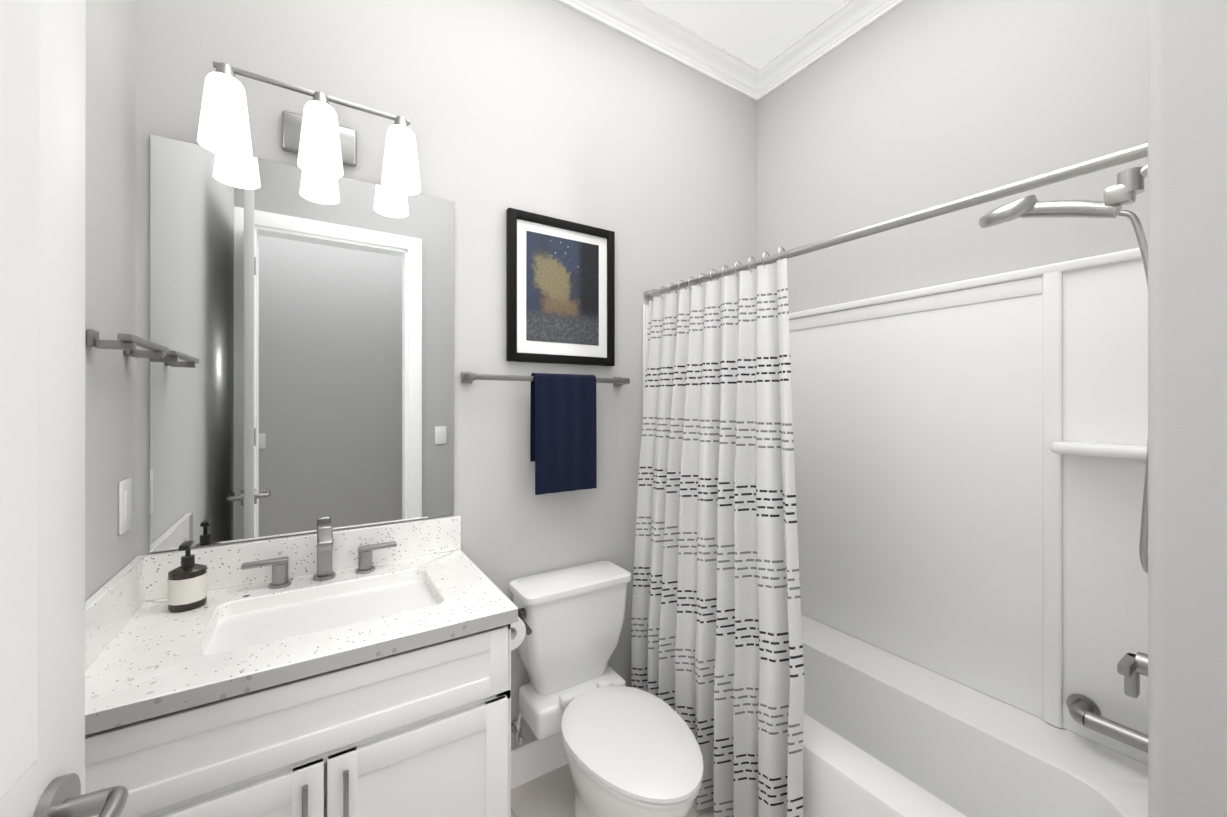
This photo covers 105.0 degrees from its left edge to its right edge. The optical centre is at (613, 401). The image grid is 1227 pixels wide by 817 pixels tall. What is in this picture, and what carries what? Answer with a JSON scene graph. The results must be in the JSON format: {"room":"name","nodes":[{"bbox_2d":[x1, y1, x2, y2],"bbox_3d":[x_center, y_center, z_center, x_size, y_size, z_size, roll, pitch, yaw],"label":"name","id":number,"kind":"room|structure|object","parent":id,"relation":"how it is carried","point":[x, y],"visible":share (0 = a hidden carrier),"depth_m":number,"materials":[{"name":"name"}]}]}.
{"room":"bathroom","nodes":[
{"label":"bathroom","id":0,"kind":"room"},
{"bbox_2d":[85,0,136,600],"bbox_3d":[-0.771,-0.121,0.385,0.120,3.080,1.870,0,0,-32],"label":"wall","id":1,"kind":"structure","parent":0,"point":[110,229],"depth_m":1.05,"materials":[{"name":"grey paint"}]},
{"bbox_2d":[118,478,131,534],"bbox_3d":[-1.164,0.248,1.124,0.009,0.124,0.072,0,0,-32],"label":"switch plate","id":2,"kind":"object","parent":1,"relation":"attached to","point":[124,505],"visible":1,"depth_m":1.11,"materials":[{"name":"white plastic"}]},
{"bbox_2d":[87,329,168,358],"bbox_3d":[-1.086,-0.127,1.061,0.070,0.037,0.290,0,0,-32],"label":"towel rail","id":3,"kind":"object","parent":1,"relation":"attached to","point":[127,343],"visible":1,"depth_m":0.97,"materials":[{"name":"silver metal"}]},
{"bbox_2d":[136,0,756,750],"bbox_3d":[-0.269,-0.119,1.883,2.575,3.080,0.120,0,0,-32],"label":"wall","id":4,"kind":"structure","parent":0,"point":[558,110],"depth_m":1.73,"materials":[{"name":"grey paint"}]},
{"bbox_2d":[150,134,453,551],"bbox_3d":[-0.874,-0.151,1.420,0.764,1.078,0.006,0,0,-32],"label":"mirror","id":5,"kind":"object","parent":4,"relation":"attached to","point":[302,371],"visible":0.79,"depth_m":1.37,"materials":[{"name":"clear glass"}]},
{"bbox_2d":[197,61,420,194],"bbox_3d":[-0.838,-0.762,1.347,0.527,0.218,0.170,0,0,-32],"label":"sconce","id":6,"kind":"object","parent":4,"relation":"attached to","point":[319,140],"visible":1,"depth_m":1.29,"materials":[{"name":"white glass"}]},
{"bbox_2d":[511,733,567,788],"bbox_3d":[0.256,1.354,1.107,0.750,0.130,1.750,0,0,-32],"label":"baseboard","id":7,"kind":"structure","parent":4,"relation":"attached to","point":[533,760],"depth_m":1.78,"materials":[{"name":"white wood"}]},
{"bbox_2d":[461,372,629,494],"bbox_3d":[-0.225,0.115,1.781,0.670,0.441,0.094,0,0,-32],"label":"towel rail","id":8,"kind":"object","parent":4,"relation":"attached to","point":[563,433],"visible":1,"depth_m":1.75,"materials":[{"name":"blue fabric"}]},
{"bbox_2d":[506,207,614,365],"bbox_3d":[-0.194,-0.428,1.840,0.457,0.557,0.028,0,0,-32],"label":"picture frame","id":9,"kind":"object","parent":4,"relation":"attached to","point":[560,291],"visible":0.98,"depth_m":1.82,"materials":[{"name":"black wood"}]},
{"bbox_2d":[556,0,763,100],"bbox_3d":[-0.213,-1.614,1.796,2.334,0.090,0.088,0,0,-32],"label":"crown molding","id":10,"kind":"structure","parent":4,"relation":"attached to","point":[648,26],"depth_m":2.10,"materials":[{"name":"white wood"}]},
{"bbox_2d":[511,764,713,816],"bbox_3d":[0.523,1.449,0.536,4.740,0.060,3.240,0,0,-32],"label":"floor","id":11,"kind":"structure","parent":0,"point":[550,794],"depth_m":1.69,"materials":[{"name":"tile"}]},
{"bbox_2d":[85,515,517,816],"bbox_3d":[-0.722,0.889,1.177,0.810,1.061,0.578,0,0,-32],"label":"bathroom vanity","id":12,"kind":"object","parent":11,"relation":"on","point":[325,671],"visible":0.98,"depth_m":1.03,"materials":[{"name":"painted wood"},{"name":"brushed nickel"}]},
{"bbox_2d":[168,540,206,612],"bbox_3d":[-1.054,0.427,1.165,0.073,0.162,0.082,0,0,-32],"label":"soap dispenser","id":13,"kind":"object","parent":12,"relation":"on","point":[187,584],"visible":1,"depth_m":1.15,"materials":[{"name":"brown"}]},
{"bbox_2d":[511,617,525,650],"bbox_3d":[-0.333,0.649,1.409,0.106,0.148,0.110,0,0,-32],"label":"toilet paper roll","id":14,"kind":"object","parent":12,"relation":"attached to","point":[518,630],"visible":0.15,"depth_m":1.38,"materials":[{"name":"white paper"}]},
{"bbox_2d":[509,561,703,816],"bbox_3d":[-0.022,1.034,1.515,0.462,0.772,0.757,0,0,-32],"label":"toilet","id":15,"kind":"object","parent":11,"relation":"on","point":[632,752],"visible":0.96,"depth_m":1.57,"materials":[{"name":"white ceramic"}]},
{"bbox_2d":[643,247,1147,816],"bbox_3d":[0.828,0.497,1.619,0.754,1.846,1.492,0,0,-32],"label":"bathtub surround","id":16,"kind":"object","parent":11,"relation":"on","point":[969,471],"visible":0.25,"depth_m":1.54,"materials":[{"name":"white plastic"}]},
{"bbox_2d":[1066,694,1147,752],"bbox_3d":[1.401,0.900,1.281,0.084,0.072,0.267,0,0,-32],"label":"grab bar","id":17,"kind":"object","parent":16,"relation":"attached to","point":[1084,711],"visible":0.5,"depth_m":1.30,"materials":[{"name":"silver metal"}]},
{"bbox_2d":[639,0,847,67],"bbox_3d":[0.523,-1.691,0.539,4.740,0.060,3.240,0,0,-32],"label":"ceiling","id":18,"kind":"structure","parent":0,"point":[758,33],"depth_m":2.04,"materials":[{"name":"white paint"}]},
{"bbox_2d":[757,0,1147,312],"bbox_3d":[1.301,-0.120,1.701,0.120,3.080,1.870,0,0,-32],"label":"wall","id":19,"kind":"structure","parent":0,"point":[905,107],"depth_m":1.72,"materials":[{"name":"grey paint"}]},
{"bbox_2d":[752,0,904,95],"bbox_3d":[1.137,-1.614,1.764,0.088,0.090,1.409,0,0,-32],"label":"crown molding","id":20,"kind":"structure","parent":19,"relation":"attached to","point":[853,16],"depth_m":2.09,"materials":[{"name":"white wood"}]},
{"bbox_2d":[1148,0,1226,816],"bbox_3d":[1.254,-0.120,0.853,0.871,3.080,0.251,0,0,-32],"label":"wall","id":21,"kind":"structure","parent":0,"point":[1187,408],"depth_m":0.69,"materials":[{"name":"grey paint"}]},
{"bbox_2d":[631,142,1147,816],"bbox_3d":[0.505,0.450,1.414,0.195,1.881,1.494,0,0,-32],"label":"shower curtain","id":22,"kind":"object","parent":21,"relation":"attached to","point":[717,664],"visible":0.94,"depth_m":1.55,"materials":[{"name":"white fabric"}]},
{"bbox_2d":[979,164,1147,573],"bbox_3d":[1.120,-0.079,1.141,0.123,0.940,0.379,0,0,-36],"label":"shower head","id":23,"kind":"object","parent":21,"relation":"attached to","point":[1127,188],"visible":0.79,"depth_m":1.07},
{"bbox_2d":[1117,652,1147,697],"bbox_3d":[1.127,0.555,0.985,0.170,0.170,0.078,0,0,-32],"label":"handle","id":24,"kind":"object","parent":21,"relation":"attached to","point":[1131,667],"visible":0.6,"depth_m":0.99,"materials":[{"name":"silver metal"}]},
{"bbox_3d":[0.690,-0.121,0.276,4.500,3.080,0.120,0,0,-32],"label":"wall","id":25,"kind":"structure","parent":0,"visible":0},
{"bbox_2d":[0,0,127,816],"bbox_3d":[-0.404,0.201,0.171,0.166,2.413,0.840,0,0,-32],"label":"door","id":26,"kind":"structure","parent":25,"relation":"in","point":[42,363],"depth_m":0.47,"materials":[{"name":"painted wood"},{"name":"brushed nickel"}]}
]}

